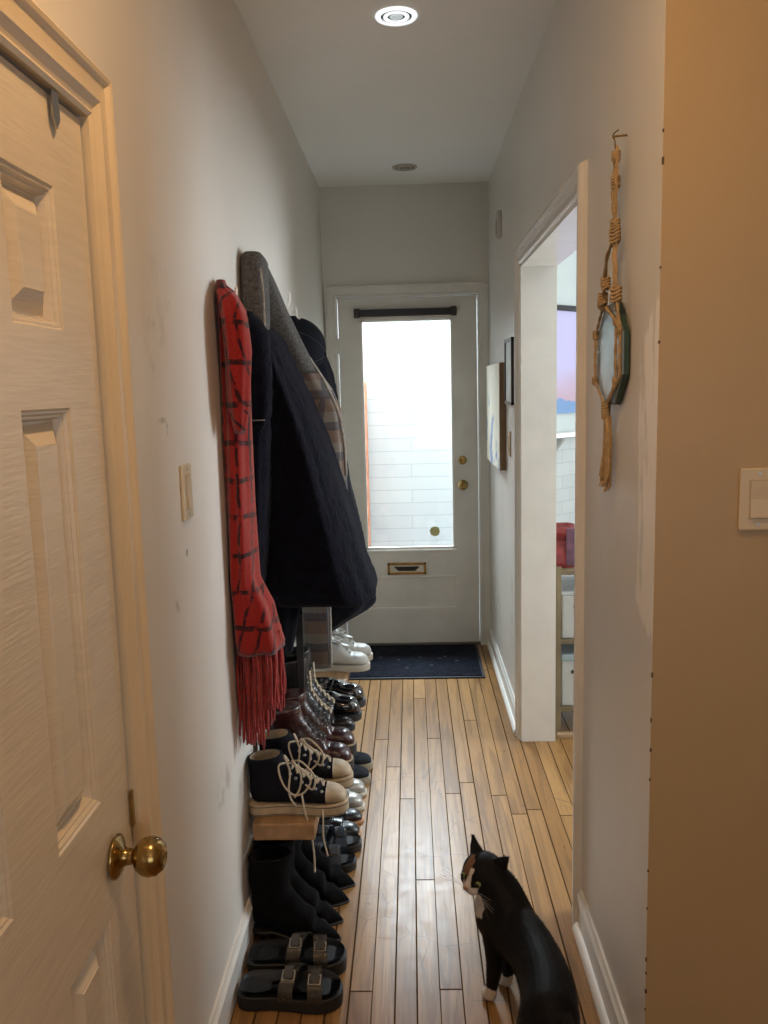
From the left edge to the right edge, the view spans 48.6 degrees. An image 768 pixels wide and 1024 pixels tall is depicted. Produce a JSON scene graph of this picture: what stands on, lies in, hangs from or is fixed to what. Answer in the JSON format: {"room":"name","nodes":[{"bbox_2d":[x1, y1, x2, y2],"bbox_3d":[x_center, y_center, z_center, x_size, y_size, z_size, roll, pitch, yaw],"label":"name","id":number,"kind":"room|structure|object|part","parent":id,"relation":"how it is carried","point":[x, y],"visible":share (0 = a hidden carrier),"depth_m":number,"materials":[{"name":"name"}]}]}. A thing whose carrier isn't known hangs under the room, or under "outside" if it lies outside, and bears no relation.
{"room":"entrance hallway","nodes":[
{"label":"entrance hallway","id":0,"kind":"room"},
{"bbox_2d":[0,0,323,1023],"bbox_3d":[-0.484,-0.007,1.530,0.120,2.600,7.000,-1,8,2],"label":"wall","id":1,"kind":"structure","parent":0,"point":[212,166],"depth_m":1.84,"materials":[{"name":"white paint"}]},
{"bbox_2d":[0,55,167,1023],"bbox_3d":[-0.408,0.408,1.042,0.102,1.894,0.681,-1,8,4],"label":"door","id":2,"kind":"structure","parent":1,"relation":"in","point":[70,945],"depth_m":1.13,"materials":[{"name":"white paint"}]},
{"bbox_3d":[-0.413,0.486,1.394,0.005,0.060,0.010,-1,8,2],"label":"latch plate","id":3,"kind":"part","parent":2,"relation":"part of","materials":[{"name":"gold metal"}]},
{"bbox_3d":[-0.375,0.532,1.312,0.078,0.068,0.068,-1,8,2],"label":"knob","id":4,"kind":"part","parent":2,"relation":"part of","materials":[{"name":"gold metal"}]},
{"bbox_2d":[0,0,174,1023],"bbox_3d":[-0.419,0.368,1.037,0.027,1.996,0.867,-1,8,2],"label":"trim","id":5,"kind":"structure","parent":1,"relation":"attached to","point":[29,37],"depth_m":1.34,"materials":[{"name":"white wood"}]},
{"bbox_2d":[179,463,193,520],"bbox_3d":[-0.410,-0.042,1.779,0.012,0.115,0.070,-1,8,2],"label":"light switch","id":6,"kind":"object","parent":1,"relation":"attached to","point":[185,470],"visible":1,"depth_m":1.76,"materials":[{"name":"beige plastic"}]},
{"bbox_3d":[-0.409,-0.042,1.779,0.002,0.072,0.037,-1,8,2],"label":"rocker frame","id":7,"kind":"part","parent":6,"relation":"part of","materials":[{"name":"beige plastic"}]},
{"bbox_2d":[208,631,335,1023],"bbox_3d":[-0.336,0.984,3.311,0.015,0.120,3.415,-1,8,2],"label":"baseboard","id":8,"kind":"structure","parent":1,"relation":"attached to","point":[222,1012],"depth_m":2.11,"materials":[{"name":"white wood"}]},
{"bbox_2d":[286,292,290,307],"bbox_3d":[-0.361,-0.753,3.056,0.054,0.071,0.020,-1,8,2],"label":"coat hook","id":9,"kind":"object","parent":1,"relation":"attached to","point":[288,305],"visible":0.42,"depth_m":3.05,"materials":[{"name":"white metal"}]},
{"bbox_2d":[253,672,349,839],"bbox_3d":[-0.260,0.802,3.037,0.191,0.125,1.460,-1,8,2],"label":"shoe shelf","id":10,"kind":"object","parent":1,"relation":"attached to","point":[279,827],"visible":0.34,"depth_m":2.31,"materials":[{"name":"brown wood"}]},
{"bbox_2d":[247,749,348,872],"bbox_3d":[-0.236,0.823,2.373,0.277,0.342,0.121,-1,8,2],"label":"sneaker","id":11,"kind":"object","parent":10,"relation":"on","point":[277,787],"visible":1,"depth_m":2.34,"materials":[{"name":"black fabric"}]},
{"bbox_2d":[259,729,353,788],"bbox_3d":[-0.230,0.722,2.507,0.277,0.182,0.121,-2,8,-1],"label":"sneaker","id":12,"kind":"object","parent":10,"relation":"on","point":[337,770],"visible":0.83,"depth_m":2.48,"materials":[{"name":"fabric"}]},
{"bbox_2d":[270,700,353,769],"bbox_3d":[-0.239,0.685,2.630,0.286,0.222,0.106,-1,8,2],"label":"boot","id":13,"kind":"object","parent":10,"relation":"on","point":[291,717],"visible":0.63,"depth_m":2.60,"materials":[{"name":"red leather"}]},
{"bbox_2d":[284,654,347,728],"bbox_3d":[-0.242,0.613,2.830,0.269,0.307,0.098,-1,8,2],"label":"boot","id":14,"kind":"object","parent":10,"relation":"on","point":[291,670],"visible":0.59,"depth_m":2.81,"materials":[{"name":"black leather"}]},
{"bbox_2d":[285,688,356,754],"bbox_3d":[-0.233,0.668,2.744,0.286,0.222,0.106,-2,8,0],"label":"boot","id":15,"kind":"object","parent":10,"relation":"on","point":[344,735],"visible":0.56,"depth_m":2.72,"materials":[{"name":"leather"}]},
{"bbox_2d":[287,646,354,730],"bbox_3d":[-0.237,0.600,2.917,0.269,0.307,0.098,-1,8,0],"label":"boot","id":16,"kind":"object","parent":10,"relation":"on","point":[340,720],"visible":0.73,"depth_m":2.91,"materials":[{"name":"leather"}]},
{"bbox_2d":[313,677,365,707],"bbox_3d":[-0.205,0.666,3.157,0.272,0.105,0.110,-2,8,0],"label":"clog","id":17,"kind":"object","parent":10,"relation":"on","point":[326,683],"visible":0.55,"depth_m":3.13,"materials":[{"name":"black leather"}]},
{"bbox_2d":[312,636,369,671],"bbox_3d":[-0.199,0.591,3.565,0.280,0.138,0.106,-1,8,2],"label":"sneaker","id":18,"kind":"object","parent":10,"relation":"on","point":[344,659],"visible":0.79,"depth_m":3.53,"materials":[{"name":"leather"}]},
{"bbox_2d":[322,690,361,721],"bbox_3d":[-0.216,0.685,3.034,0.272,0.105,0.110,-1,8,2],"label":"clog","id":19,"kind":"object","parent":10,"relation":"on","point":[345,705],"visible":0.34,"depth_m":3.00,"materials":[{"name":"black leather"}]},
{"bbox_2d":[332,628,372,660],"bbox_3d":[-0.190,0.573,3.688,0.280,0.138,0.106,-1,8,0],"label":"sneaker","id":20,"kind":"object","parent":10,"relation":"on","point":[364,648],"visible":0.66,"depth_m":3.66,"materials":[{"name":"leather"}]},
{"bbox_2d":[246,311,377,688],"bbox_3d":[-0.207,0.005,2.679,0.354,1.212,0.726,-1,8,2],"label":"coat","id":21,"kind":"object","parent":1,"relation":"hanging from","point":[313,552],"visible":0.77,"depth_m":2.45,"materials":[{"name":"black fabric"}]},
{"bbox_2d":[234,0,555,186],"bbox_3d":[1.315,-1.383,1.285,3.800,0.100,7.020,-1,8,2],"label":"ceiling","id":22,"kind":"structure","parent":0,"point":[361,97],"depth_m":3.05,"materials":[{"name":"paint"}]},
{"bbox_2d":[375,6,416,25],"bbox_3d":[0.037,-1.476,2.536,0.126,0.010,0.126,-1,8,2],"label":"recessed light","id":23,"kind":"object","parent":22,"relation":"in","point":[395,15],"visible":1,"depth_m":2.53,"materials":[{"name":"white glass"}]},
{"bbox_2d":[392,164,416,170],"bbox_3d":[0.104,-1.730,4.274,0.126,0.010,0.126,-1,8,2],"label":"recessed light","id":24,"kind":"object","parent":22,"relation":"in","point":[400,167],"visible":1,"depth_m":4.26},
{"bbox_2d":[319,182,488,641],"bbox_3d":[0.167,-0.513,4.899,1.215,2.600,0.150,-1,8,2],"label":"wall","id":25,"kind":"structure","parent":0,"point":[434,232],"depth_m":4.68,"materials":[{"name":"white paint"}]},
{"bbox_2d":[334,295,479,642],"bbox_3d":[0.139,-0.212,4.873,0.800,1.989,0.101,-1,8,2],"label":"door","id":26,"kind":"structure","parent":25,"relation":"in","point":[424,593],"depth_m":4.91,"materials":[{"name":"grey paint"}]},
{"bbox_3d":[0.452,-0.152,4.853,0.060,0.060,0.054,-1,8,2],"label":"knob","id":27,"kind":"part","parent":26,"relation":"part of","materials":[{"name":"gold metal"}]},
{"bbox_2d":[324,282,491,644],"bbox_3d":[0.150,-0.236,4.851,0.908,2.067,0.026,-1,8,2],"label":"trim","id":28,"kind":"structure","parent":25,"relation":"attached to","point":[481,289],"depth_m":4.75,"materials":[{"name":"grey paint"}]},
{"bbox_2d":[365,641,480,645],"bbox_3d":[0.178,0.772,5.056,0.784,0.012,0.110,-1,8,2],"label":"threshold","id":29,"kind":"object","parent":25,"relation":"attached to","point":[474,642],"depth_m":5.00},
{"bbox_2d":[362,320,452,546],"bbox_3d":[0.201,-0.457,6.246,3.200,2.140,0.100,-1,8,2],"label":"wall","id":30,"kind":"structure","parent":0,"point":[407,364],"depth_m":6.18,"materials":[{"name":"white paint"}]},
{"bbox_2d":[230,644,600,1023],"bbox_3d":[0.891,1.240,1.923,4.800,0.050,7.500,-1,8,2],"label":"floor","id":31,"kind":"structure","parent":0,"point":[450,765],"depth_m":2.80,"materials":[{"name":"brown wood"}]},
{"bbox_2d":[237,962,342,1014],"bbox_3d":[-0.232,1.167,2.115,0.258,0.095,0.114,-1,8,4],"label":"slide","id":32,"kind":"object","parent":31,"relation":"on","point":[300,987],"visible":1,"depth_m":2.08,"materials":[{"name":"black rubber"}]},
{"bbox_2d":[248,845,341,940],"bbox_3d":[-0.243,1.054,2.333,0.246,0.256,0.093,-1,8,4],"label":"boot","id":33,"kind":"object","parent":31,"relation":"on","point":[278,910],"visible":0.91,"depth_m":2.31,"materials":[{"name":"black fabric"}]},
{"bbox_2d":[247,931,346,974],"bbox_3d":[-0.228,1.149,2.238,0.258,0.095,0.114,-1,8,2],"label":"slide","id":34,"kind":"object","parent":31,"relation":"on","point":[315,949],"visible":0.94,"depth_m":2.22,"materials":[{"name":"black rubber"}]},
{"bbox_2d":[253,840,343,925],"bbox_3d":[-0.241,1.043,2.412,0.246,0.256,0.093,-1,8,4],"label":"boot","id":35,"kind":"object","parent":31,"relation":"on","point":[309,894],"visible":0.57,"depth_m":2.40,"materials":[{"name":"black leather"}]},
{"bbox_2d":[294,840,349,906],"bbox_3d":[-0.228,1.030,2.502,0.246,0.256,0.093,-1,8,2],"label":"boot","id":36,"kind":"object","parent":31,"relation":"on","point":[329,892],"visible":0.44,"depth_m":2.49,"materials":[{"name":"black leather"}]},
{"bbox_2d":[301,840,355,889],"bbox_3d":[-0.213,1.017,2.584,0.246,0.256,0.093,-1,8,2],"label":"boot","id":37,"kind":"object","parent":31,"relation":"on","point":[342,880],"visible":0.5,"depth_m":2.57,"materials":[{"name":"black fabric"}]},
{"bbox_2d":[314,842,356,872],"bbox_3d":[-0.217,1.087,2.703,0.258,0.085,0.114,-1,8,2],"label":"sandal","id":38,"kind":"object","parent":31,"relation":"on","point":[345,859],"visible":0.45,"depth_m":2.68,"materials":[{"name":"black leather"}]},
{"bbox_2d":[313,824,361,852],"bbox_3d":[-0.204,1.071,2.811,0.258,0.085,0.114,-1,8,0],"label":"sandal","id":39,"kind":"object","parent":31,"relation":"on","point":[350,840],"visible":0.58,"depth_m":2.79,"materials":[{"name":"black leather"}]},
{"bbox_2d":[317,817,361,835],"bbox_3d":[-0.207,1.072,2.903,0.260,0.056,0.090,-1,8,2],"label":"shoe","id":40,"kind":"object","parent":31,"relation":"on","point":[335,821],"visible":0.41,"depth_m":2.88,"materials":[{"name":"black leather"}]},
{"bbox_2d":[334,807,363,824],"bbox_3d":[-0.201,1.059,2.990,0.260,0.056,0.090,-1,8,0],"label":"shoe","id":41,"kind":"object","parent":31,"relation":"on","point":[354,815],"visible":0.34,"depth_m":2.96,"materials":[{"name":"black leather"}]},
{"bbox_2d":[345,789,364,810],"bbox_3d":[-0.203,1.025,3.083,0.265,0.098,0.094,-1,8,2],"label":"leather shoe","id":42,"kind":"object","parent":31,"relation":"on","point":[356,801],"visible":0.25,"depth_m":3.06,"materials":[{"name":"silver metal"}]},
{"bbox_2d":[347,778,366,796],"bbox_3d":[-0.197,1.010,3.185,0.265,0.098,0.094,-1,8,0],"label":"leather shoe","id":43,"kind":"object","parent":31,"relation":"on","point":[358,786],"visible":0.16,"depth_m":3.16,"materials":[{"name":"white leather"}]},
{"bbox_2d":[353,764,370,784],"bbox_3d":[-0.192,1.010,3.293,0.280,0.066,0.102,-1,8,2],"label":"slip","id":44,"kind":"object","parent":31,"relation":"on","point":[360,772],"visible":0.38,"depth_m":3.26,"materials":[{"name":"grey fabric"}]},
{"bbox_2d":[353,751,372,769],"bbox_3d":[-0.184,0.993,3.410,0.280,0.066,0.102,-1,8,0],"label":"slip","id":45,"kind":"object","parent":31,"relation":"on","point":[360,758],"visible":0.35,"depth_m":3.38,"materials":[{"name":"grey fabric"}]},
{"bbox_2d":[349,644,484,679],"bbox_3d":[0.170,0.822,4.705,0.730,0.014,0.570,-1,8,2],"label":"doormat","id":46,"kind":"object","parent":31,"relation":"on","point":[455,660],"visible":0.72,"depth_m":4.64,"materials":[{"name":"fabric"}]},
{"bbox_2d":[440,834,581,1023],"bbox_3d":[0.350,1.044,1.832,0.192,0.390,0.733,-4,9,-18],"label":"cat","id":47,"kind":"object","parent":31,"relation":"on","point":[516,942],"visible":1,"depth_m":1.98},
{"bbox_2d":[555,566,573,734],"bbox_3d":[0.935,0.569,3.785,0.392,0.740,0.344,-1,8,2],"label":"shelving unit","id":48,"kind":"object","parent":31,"relation":"on","point":[560,571],"visible":0.12,"depth_m":3.62,"materials":[{"name":"beige wood"}]},
{"bbox_3d":[0.745,0.596,3.633,0.022,0.740,0.022,-1,8,2],"label":"post","id":49,"kind":"part","parent":48,"relation":"part of","materials":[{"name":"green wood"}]},
{"bbox_2d":[556,522,574,567],"bbox_3d":[0.764,0.142,3.665,0.118,0.175,0.129,-1,8,2],"label":"paper bag","id":50,"kind":"object","parent":48,"relation":"on","point":[565,531],"visible":0.55,"depth_m":3.61,"materials":[{"name":"paper"}]},
{"bbox_2d":[561,576,573,637],"bbox_3d":[0.930,0.413,3.758,0.344,0.204,0.317,-1,8,2],"label":"storage box","id":51,"kind":"object","parent":48,"relation":"on","point":[567,592],"visible":0.19,"depth_m":3.61,"materials":[{"name":"grey plastic"}]},
{"bbox_2d":[561,644,573,704],"bbox_3d":[0.938,0.697,3.799,0.346,0.230,0.319,-1,8,2],"label":"storage box","id":52,"kind":"object","parent":48,"relation":"on","point":[567,650],"visible":0.23,"depth_m":3.65,"materials":[{"name":"grey plastic"}]},
{"bbox_3d":[0.935,0.598,3.785,0.346,0.030,0.318,-1,8,2],"label":"lid","id":53,"kind":"part","parent":52,"relation":"part of","materials":[{"name":"grey plastic"}]},
{"bbox_2d":[557,732,572,738],"bbox_3d":[0.783,0.957,3.644,0.080,0.020,0.030,-1,8,2],"label":"wooden block","id":54,"kind":"object","parent":31,"relation":"on","point":[560,735],"visible":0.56,"depth_m":3.63,"materials":[{"name":"brown wood"}]},
{"bbox_2d":[556,437,574,575],"bbox_3d":[1.109,0.133,5.088,1.020,1.220,0.086,-9,11,-43],"label":"tiled wall","id":55,"kind":"structure","parent":0,"point":[565,454],"depth_m":4.94,"materials":[{"name":"white tile"}]},
{"bbox_2d":[556,431,574,449],"bbox_3d":[1.093,-0.405,4.887,0.950,0.113,0.100,-9,11,-43],"label":"wall shelf","id":56,"kind":"object","parent":55,"relation":"attached to","point":[561,436],"visible":0.13,"depth_m":4.77,"materials":[{"name":"wood"}]},
{"bbox_2d":[557,250,576,431],"bbox_3d":[1.074,-1.153,4.904,1.020,1.380,0.080,-9,11,-43],"label":"wall","id":57,"kind":"structure","parent":0,"point":[566,270],"depth_m":4.81,"materials":[{"name":"paint"}]},
{"bbox_2d":[557,305,575,413],"bbox_3d":[1.077,-0.869,4.860,0.920,0.600,0.033,-9,11,-43],"label":"wall picture","id":58,"kind":"object","parent":57,"relation":"attached to","point":[566,315],"visible":0.13,"depth_m":4.81,"materials":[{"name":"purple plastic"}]},
{"bbox_2d":[557,305,575,311],"bbox_3d":[1.070,-1.151,4.819,0.920,0.030,0.033,-9,11,-43],"label":"picture frame","id":59,"kind":"object","parent":58,"relation":"on","point":[560,308],"depth_m":4.75,"materials":[{"name":"black plastic"}]},
{"bbox_2d":[488,0,665,1023],"bbox_3d":[0.616,-0.276,3.184,0.135,2.600,3.284,-1,8,2],"label":"wall","id":60,"kind":"structure","parent":0,"point":[597,69],"depth_m":1.94,"materials":[{"name":"white paint"}]},
{"bbox_2d":[486,362,505,470],"bbox_3d":[0.565,-0.493,4.309,0.031,0.504,0.664,-1,8,2],"label":"canvas painting","id":61,"kind":"object","parent":60,"relation":"attached to","point":[496,406],"visible":0.92,"depth_m":4.11},
{"bbox_2d":[495,210,501,238],"bbox_3d":[0.543,-1.362,4.031,0.024,0.120,0.070,-1,8,2],"label":"door chime","id":62,"kind":"object","parent":60,"relation":"attached to","point":[498,223],"visible":1,"depth_m":4.00,"materials":[{"name":"grey plastic"}]},
{"bbox_2d":[487,628,514,732],"bbox_3d":[0.597,0.821,4.335,0.027,0.100,1.285,-1,8,2],"label":"baseboard","id":63,"kind":"structure","parent":60,"relation":"attached to","point":[502,677],"depth_m":4.24,"materials":[{"name":"white wood"}]},
{"bbox_2d":[504,337,513,404],"bbox_3d":[0.551,-0.617,3.735,0.016,0.286,0.260,-1,8,2],"label":"picture frame","id":64,"kind":"object","parent":60,"relation":"attached to","point":[508,343],"visible":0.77,"depth_m":3.72,"materials":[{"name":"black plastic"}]},
{"bbox_2d":[506,341,510,400],"bbox_3d":[0.553,-0.617,3.735,0.010,0.258,0.232,-1,8,2],"label":"picture","id":65,"kind":"object","parent":64,"relation":"attached to","point":[508,343],"depth_m":3.74},
{"bbox_2d":[507,431,510,456],"bbox_3d":[0.564,-0.309,3.840,0.012,0.115,0.070,-1,8,2],"label":"light switch","id":66,"kind":"object","parent":60,"relation":"attached to","point":[509,432],"visible":1,"depth_m":3.81,"materials":[{"name":"beige plastic"}]},
{"bbox_2d":[520,201,576,741],"bbox_3d":[0.614,0.085,2.893,0.143,1.971,1.197,-1,8,2],"label":"trim","id":67,"kind":"structure","parent":60,"relation":"attached to","point":[538,271],"depth_m":3.44,"materials":[{"name":"white wood"}]},
{"bbox_2d":[514,159,587,923],"bbox_3d":[0.534,0.050,2.890,0.022,2.044,1.339,-1,8,2],"label":"trim","id":68,"kind":"structure","parent":60,"relation":"attached to","point":[575,188],"depth_m":2.30,"materials":[{"name":"white wood"}]},
{"bbox_2d":[572,890,627,1023],"bbox_3d":[0.527,1.147,2.051,0.027,0.115,0.622,-1,8,2],"label":"baseboard","id":69,"kind":"structure","parent":60,"relation":"attached to","point":[607,1002],"depth_m":2.11,"materials":[{"name":"white wood"}]},
{"bbox_2d":[592,129,629,491],"bbox_3d":[0.482,-0.411,1.826,0.041,0.737,0.249,-1,8,2],"label":"mirror","id":70,"kind":"object","parent":60,"relation":"attached to","point":[611,342],"visible":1,"depth_m":1.80,"materials":[{"name":"clear glass"}]},
{"bbox_3d":[0.475,-0.475,1.818,0.029,0.554,0.246,-1,8,2],"label":"macrame cord","id":71,"kind":"part","parent":70,"relation":"part of","materials":[{"name":"fabric"}]},
{"bbox_2d":[597,304,623,402],"bbox_3d":[0.486,-0.339,1.831,0.003,0.205,0.232,-1,8,2],"label":"mirror glass","id":72,"kind":"object","parent":70,"relation":"attached to","point":[610,335],"depth_m":1.81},
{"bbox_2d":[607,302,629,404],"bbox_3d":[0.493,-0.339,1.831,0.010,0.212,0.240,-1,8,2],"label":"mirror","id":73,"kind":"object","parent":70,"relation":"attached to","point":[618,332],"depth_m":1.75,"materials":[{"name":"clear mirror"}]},
{"bbox_2d":[645,0,767,1023],"bbox_3d":[1.277,-0.060,1.585,1.552,2.600,0.102,-1,8,2],"label":"wall","id":74,"kind":"structure","parent":0,"point":[707,939],"depth_m":1.57,"materials":[{"name":"beige paint"}]},
{"bbox_2d":[644,128,663,1010],"bbox_3d":[0.503,0.056,1.575,0.004,2.018,0.003,-1,8,2],"label":"trim","id":75,"kind":"structure","parent":74,"relation":"attached to","point":[663,128],"depth_m":1.62,"materials":[{"name":"paint"}]},
{"bbox_2d":[738,468,767,529],"bbox_3d":[0.707,-0.024,1.551,0.116,0.115,0.012,-1,8,2],"label":"light switch","id":76,"kind":"object","parent":74,"relation":"attached to","point":[753,482],"visible":1,"depth_m":1.55,"materials":[{"name":"beige plastic"}]},
{"bbox_3d":[0.684,-0.023,1.550,0.037,0.072,0.002,-1,8,2],"label":"rocker frame","id":77,"kind":"part","parent":76,"relation":"part of","materials":[{"name":"white plastic"}]},
{"bbox_3d":[-0.331,0.666,5.972,2.310,0.024,1.599,-1,8,2],"label":"floor","id":78,"kind":"structure","parent":0,"visible":0},
{"bbox_2d":[364,382,370,546],"bbox_3d":[-0.254,-0.133,6.080,0.290,1.570,0.250,-1,8,2],"label":"brick pier","id":79,"kind":"object","parent":78,"relation":"on","point":[365,383],"visible":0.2,"depth_m":5.99,"materials":[{"name":"orange brick"}]},
{"bbox_3d":[-0.379,-0.662,2.473,0.053,0.070,0.020,-1,8,2],"label":"coat hook","id":80,"kind":"object","parent":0,"visible":0},
{"bbox_2d":[240,251,347,668],"bbox_3d":[-0.329,-0.109,2.786,0.242,1.382,0.681,1,9,18],"label":"jacket","id":81,"kind":"object","parent":80,"relation":"hanging from","point":[260,293],"visible":0.45,"depth_m":2.91,"materials":[{"name":"grey fabric"}]},
{"bbox_2d":[240,251,269,329],"bbox_3d":[-0.367,-0.624,2.438,0.077,0.234,0.149,-1,8,2],"label":"hood","id":82,"kind":"object","parent":81,"relation":"attached to","point":[254,275],"depth_m":2.38,"materials":[{"name":"grey fabric"}]},
{"bbox_3d":[-0.337,-0.591,2.374,0.009,0.176,0.033,-4,9,-15],"label":"sherpa trim","id":83,"kind":"part","parent":81,"relation":"part of","materials":[{"name":"beige fabric"}]},
{"bbox_3d":[-0.233,-0.388,2.915,0.219,0.543,0.034,-7,10,-34],"label":"sherpa trim","id":84,"kind":"part","parent":81,"relation":"part of","materials":[{"name":"beige fabric"}]},
{"bbox_3d":[-0.189,0.426,2.987,0.011,0.250,0.016,-6,9,-28],"label":"sherpa trim","id":85,"kind":"part","parent":81,"relation":"part of","materials":[{"name":"white fabric"}]},
{"bbox_3d":[-0.389,-0.533,2.108,0.053,0.070,0.020,-1,8,2],"label":"coat hook","id":86,"kind":"object","parent":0,"visible":0},
{"bbox_2d":[215,279,285,748],"bbox_3d":[-0.337,0.033,2.194,0.126,1.226,0.257,-1,8,2],"label":"scarf","id":87,"kind":"object","parent":86,"relation":"hanging from","point":[259,636],"visible":1,"depth_m":2.15,"materials":[{"name":"red fabric"}]},
{"bbox_3d":[-0.355,-0.737,3.240,0.053,0.085,0.020,-1,8,2],"label":"coat hook","id":88,"kind":"object","parent":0,"visible":0},
{"bbox_2d":[296,318,326,366],"bbox_3d":[-0.296,-0.581,3.160,0.167,0.276,0.219,-1,8,2],"label":"baseball cap","id":89,"kind":"object","parent":88,"relation":"hanging from","point":[313,339],"visible":0.58,"depth_m":3.09,"materials":[{"name":"black fabric"}]},
{"bbox_2d":[290,316,375,645],"bbox_3d":[-0.205,-0.117,3.341,0.324,1.282,0.428,-2,8,-1],"label":"coat","id":90,"kind":"object","parent":88,"relation":"hanging from","point":[340,616],"visible":0.14,"depth_m":3.26,"materials":[{"name":"black fabric"}]}
]}

